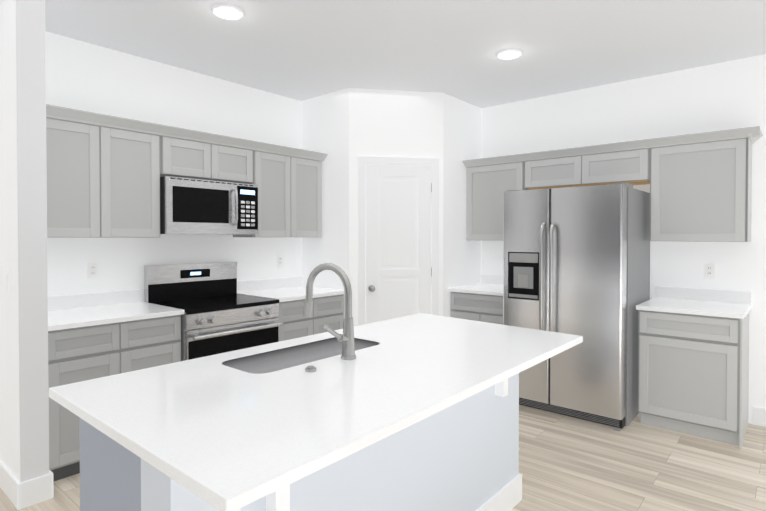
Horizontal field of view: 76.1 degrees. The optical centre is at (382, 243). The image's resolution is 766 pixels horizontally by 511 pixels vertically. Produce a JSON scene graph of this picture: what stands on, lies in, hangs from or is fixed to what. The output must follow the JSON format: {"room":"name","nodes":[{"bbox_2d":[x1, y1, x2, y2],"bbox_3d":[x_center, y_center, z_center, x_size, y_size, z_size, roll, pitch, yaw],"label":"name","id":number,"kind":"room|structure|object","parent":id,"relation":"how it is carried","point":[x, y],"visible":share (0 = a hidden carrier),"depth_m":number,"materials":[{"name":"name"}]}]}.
{"room":"kitchen","nodes":[
{"label":"kitchen","id":0,"kind":"room"},
{"bbox_2d":[0,0,48,482],"bbox_3d":[-2.098,-0.008,2.783,0.711,2.740,0.130,1,1,40],"label":"wall","id":1,"kind":"structure","parent":0,"point":[24,420],"depth_m":2.56,"materials":[{"name":"paint"}]},
{"bbox_2d":[0,460,53,509],"bbox_3d":[-2.092,1.295,2.795,0.726,0.135,0.160,1,1,40],"label":"baseboard","id":2,"kind":"structure","parent":1,"relation":"attached to","point":[24,494],"depth_m":2.57,"materials":[{"name":"white wood"}]},
{"bbox_2d":[45,31,300,301],"bbox_3d":[-2.827,-0.005,2.567,0.120,2.740,9.120,1,1,40],"label":"wall","id":3,"kind":"structure","parent":0,"point":[84,76],"depth_m":3.75,"materials":[{"name":"paint"}]},
{"bbox_2d":[46,104,113,237],"bbox_3d":[-2.051,-0.429,3.127,0.320,0.782,0.458,1,1,40],"label":"upper cabinet","id":4,"kind":"object","parent":3,"relation":"attached to","point":[105,172],"depth_m":3.06,"materials":[{"name":"grey wood"}]},
{"bbox_2d":[87,262,98,278],"bbox_3d":[-2.024,0.189,3.413,0.007,0.116,0.072,1,1,40],"label":"electrical outlet","id":5,"kind":"object","parent":3,"relation":"attached to","point":[92,270],"visible":1,"depth_m":3.41,"materials":[{"name":"white plastic"}]},
{"bbox_2d":[114,116,165,237],"bbox_3d":[-1.834,-0.432,3.382,0.320,0.782,0.457,1,1,40],"label":"upper cabinet","id":6,"kind":"object","parent":3,"relation":"attached to","point":[139,146],"depth_m":3.33,"materials":[{"name":"grey wood"}]},
{"bbox_2d":[166,125,221,180],"bbox_3d":[-1.541,-0.661,3.724,0.320,0.333,0.447,1,1,40],"label":"upper cabinet","id":7,"kind":"object","parent":3,"relation":"attached to","point":[189,153],"depth_m":3.63,"materials":[{"name":"grey wood"}]},
{"bbox_2d":[160,176,257,234],"bbox_3d":[-1.392,-0.274,3.815,0.437,0.405,0.760,1,1,40],"label":"microwave","id":8,"kind":"object","parent":7,"relation":"attached to","point":[193,206],"visible":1,"depth_m":3.65,"materials":[{"name":"silver metal"}]},
{"bbox_2d":[218,136,257,183],"bbox_3d":[-1.332,-0.664,3.970,0.320,0.333,0.447,1,1,40],"label":"upper cabinet","id":9,"kind":"object","parent":3,"relation":"attached to","point":[239,156],"depth_m":3.93,"materials":[{"name":"grey wood"}]},
{"bbox_2d":[233,141,297,236],"bbox_3d":[-1.042,-0.444,4.313,0.320,0.782,0.446,1,1,40],"label":"upper cabinet","id":10,"kind":"object","parent":3,"relation":"attached to","point":[277,184],"depth_m":4.22,"materials":[{"name":"grey wood"}]},
{"bbox_2d":[277,255,282,266],"bbox_3d":[-0.976,0.168,4.646,0.007,0.116,0.072,1,1,40],"label":"electrical outlet","id":11,"kind":"object","parent":3,"relation":"attached to","point":[279,260],"visible":1,"depth_m":4.64,"materials":[{"name":"white plastic"}]},
{"bbox_2d":[298,149,325,236],"bbox_3d":[-0.833,-0.448,4.559,0.320,0.782,0.445,1,1,40],"label":"upper cabinet","id":12,"kind":"object","parent":3,"relation":"attached to","point":[309,163],"depth_m":4.51,"materials":[{"name":"grey wood"}]},
{"bbox_2d":[0,405,765,510],"bbox_3d":[0.601,1.433,-0.329,9.120,0.060,9.120,1,1,40],"label":"floor","id":13,"kind":"structure","parent":0,"point":[567,463],"depth_m":2.93,"materials":[{"name":"brown wood"}]},
{"bbox_2d":[48,289,183,481],"bbox_3d":[-1.820,0.853,3.166,0.644,1.008,0.789,1,1,40],"label":"base cabinet","id":14,"kind":"object","parent":13,"relation":"on","point":[96,335],"visible":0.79,"depth_m":2.94,"materials":[{"name":"wood"}]},
{"bbox_2d":[144,261,282,360],"bbox_3d":[-1.275,0.756,3.726,0.717,1.187,0.762,1,1,40],"label":"range","id":15,"kind":"object","parent":13,"relation":"on","point":[219,315],"visible":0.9,"depth_m":3.66,"materials":[{"name":"silver metal"}]},
{"bbox_2d":[237,277,344,341],"bbox_3d":[-0.815,0.838,4.348,0.644,1.008,0.770,1,1,40],"label":"base cabinet","id":16,"kind":"object","parent":13,"relation":"on","point":[289,293],"visible":0.38,"depth_m":4.23,"materials":[{"name":"wood"}]},
{"bbox_2d":[79,351,562,510],"bbox_3d":[-0.054,0.928,2.020,0.870,0.888,1.918,1,1,40],"label":"kitchen island","id":17,"kind":"object","parent":13,"relation":"on","point":[465,457],"depth_m":1.84,"materials":[{"name":"paint"}]},
{"bbox_2d":[49,313,582,510],"bbox_3d":[-0.022,0.468,1.988,1.017,0.030,2.012,1,1,40],"label":"island countertop","id":18,"kind":"structure","parent":17,"relation":"on","point":[230,439],"depth_m":1.44,"materials":[{"name":"white stone"}]},
{"bbox_2d":[213,335,384,374],"bbox_3d":[-0.315,0.570,2.041,0.294,0.233,0.704,1,1,40],"label":"sink","id":19,"kind":"object","parent":18,"relation":"in","point":[277,358],"depth_m":2.11,"materials":[{"name":"grey metal"}]},
{"bbox_2d":[301,263,360,370],"bbox_3d":[-0.277,0.267,1.912,0.282,0.374,0.267,1,1,40],"label":"faucet","id":20,"kind":"object","parent":18,"relation":"on","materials":[{"name":"silver metal"}]},
{"bbox_2d":[448,274,502,324],"bbox_3d":[1.071,0.834,4.665,0.657,1.008,0.644,1,1,40],"label":"base cabinet","id":21,"kind":"object","parent":13,"relation":"on","point":[482,301],"visible":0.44,"depth_m":4.50,"materials":[{"name":"wood"}]},
{"bbox_2d":[503,183,649,430],"bbox_3d":[1.578,0.453,4.024,0.919,1.785,0.912,1,1,40],"label":"fridge","id":22,"kind":"object","parent":13,"relation":"on","point":[576,260],"visible":0.81,"depth_m":3.67,"materials":[{"name":"metal"}]},
{"bbox_2d":[636,286,751,448],"bbox_3d":[2.301,0.856,3.619,0.640,0.991,0.644,1,1,40],"label":"base cabinet","id":23,"kind":"object","parent":13,"relation":"on","point":[693,361],"visible":1,"depth_m":3.42,"materials":[{"name":"wood"}]},
{"bbox_2d":[301,88,480,325],"bbox_3d":[0.108,-0.037,4.981,1.225,2.740,1.400,1,1,40],"label":"wall","id":24,"kind":"structure","parent":0,"point":[343,129],"depth_m":4.55,"materials":[{"name":"paint"}]},
{"bbox_2d":[358,156,438,325],"bbox_3d":[0.145,0.276,4.488,0.755,2.128,0.021,0,1,-10],"label":"door frame","id":25,"kind":"structure","parent":24,"relation":"attached to","point":[433,163],"depth_m":4.47,"materials":[{"name":"white wood"}]},
{"bbox_2d":[366,164,431,323],"bbox_3d":[0.141,0.307,4.479,0.404,2.042,0.495,1,1,40],"label":"pantry door","id":26,"kind":"structure","parent":24,"relation":"in","point":[398,244],"depth_m":4.48,"materials":[{"name":"white wood"}]},
{"bbox_2d":[45,0,765,107],"bbox_3d":[0.601,-1.367,-0.366,9.120,0.060,9.120,1,1,40],"label":"ceiling","id":27,"kind":"structure","parent":0,"point":[301,50],"depth_m":3.32,"materials":[{"name":"paint"}]},
{"bbox_2d":[212,4,243,19],"bbox_3d":[-0.920,-1.369,2.901,0.184,0.015,0.184,1,1,40],"label":"recessed light","id":28,"kind":"object","parent":27,"relation":"in","point":[227,11],"visible":1,"depth_m":2.88,"materials":[{"name":"white plastic"}]},
{"bbox_2d":[496,49,521,59],"bbox_3d":[0.920,-1.378,3.567,0.184,0.015,0.184,1,1,40],"label":"recessed light","id":29,"kind":"object","parent":27,"relation":"in","point":[506,54],"visible":0.94,"depth_m":3.55,"materials":[{"name":"white plastic"}]},
{"bbox_2d":[481,54,765,423],"bbox_3d":[3.562,-0.011,3.041,9.000,2.740,0.120,1,1,40],"label":"wall","id":30,"kind":"structure","parent":0,"point":[727,95],"depth_m":3.96,"materials":[{"name":"paint"}]},
{"bbox_2d":[462,154,525,240],"bbox_3d":[1.156,-0.422,4.787,0.608,0.785,0.320,1,1,40],"label":"upper cabinet","id":31,"kind":"object","parent":30,"relation":"attached to","point":[487,178],"depth_m":4.69,"materials":[{"name":"grey wood"}]},
{"bbox_2d":[526,148,577,189],"bbox_3d":[1.607,-0.657,4.401,0.576,0.305,0.320,1,1,40],"label":"upper cabinet","id":32,"kind":"object","parent":30,"relation":"attached to","point":[549,169],"depth_m":4.31,"materials":[{"name":"grey wood"}]},
{"bbox_2d":[570,139,645,186],"bbox_3d":[1.953,-0.653,4.107,0.577,0.305,0.320,1,1,40],"label":"upper cabinet","id":33,"kind":"object","parent":30,"relation":"attached to","point":[619,162],"depth_m":3.99,"materials":[{"name":"grey wood"}]},
{"bbox_2d":[646,127,753,241],"bbox_3d":[2.408,-0.408,3.722,0.620,0.785,0.322,1,1,40],"label":"upper cabinet","id":34,"kind":"object","parent":30,"relation":"attached to","point":[700,187],"depth_m":3.58,"materials":[{"name":"grey wood"}]},
{"bbox_2d":[704,263,714,278],"bbox_3d":[2.551,0.215,3.819,0.072,0.116,0.007,1,1,40],"label":"electrical outlet","id":35,"kind":"object","parent":30,"relation":"attached to","point":[709,270],"visible":1,"depth_m":3.82,"materials":[{"name":"white plastic"}]},
{"bbox_2d":[752,406,765,426],"bbox_3d":[4.852,1.307,1.873,5.500,0.135,0.015,1,1,40],"label":"baseboard","id":36,"kind":"structure","parent":30,"relation":"attached to","point":[758,416],"depth_m":3.62,"materials":[{"name":"white wood"}]}
]}

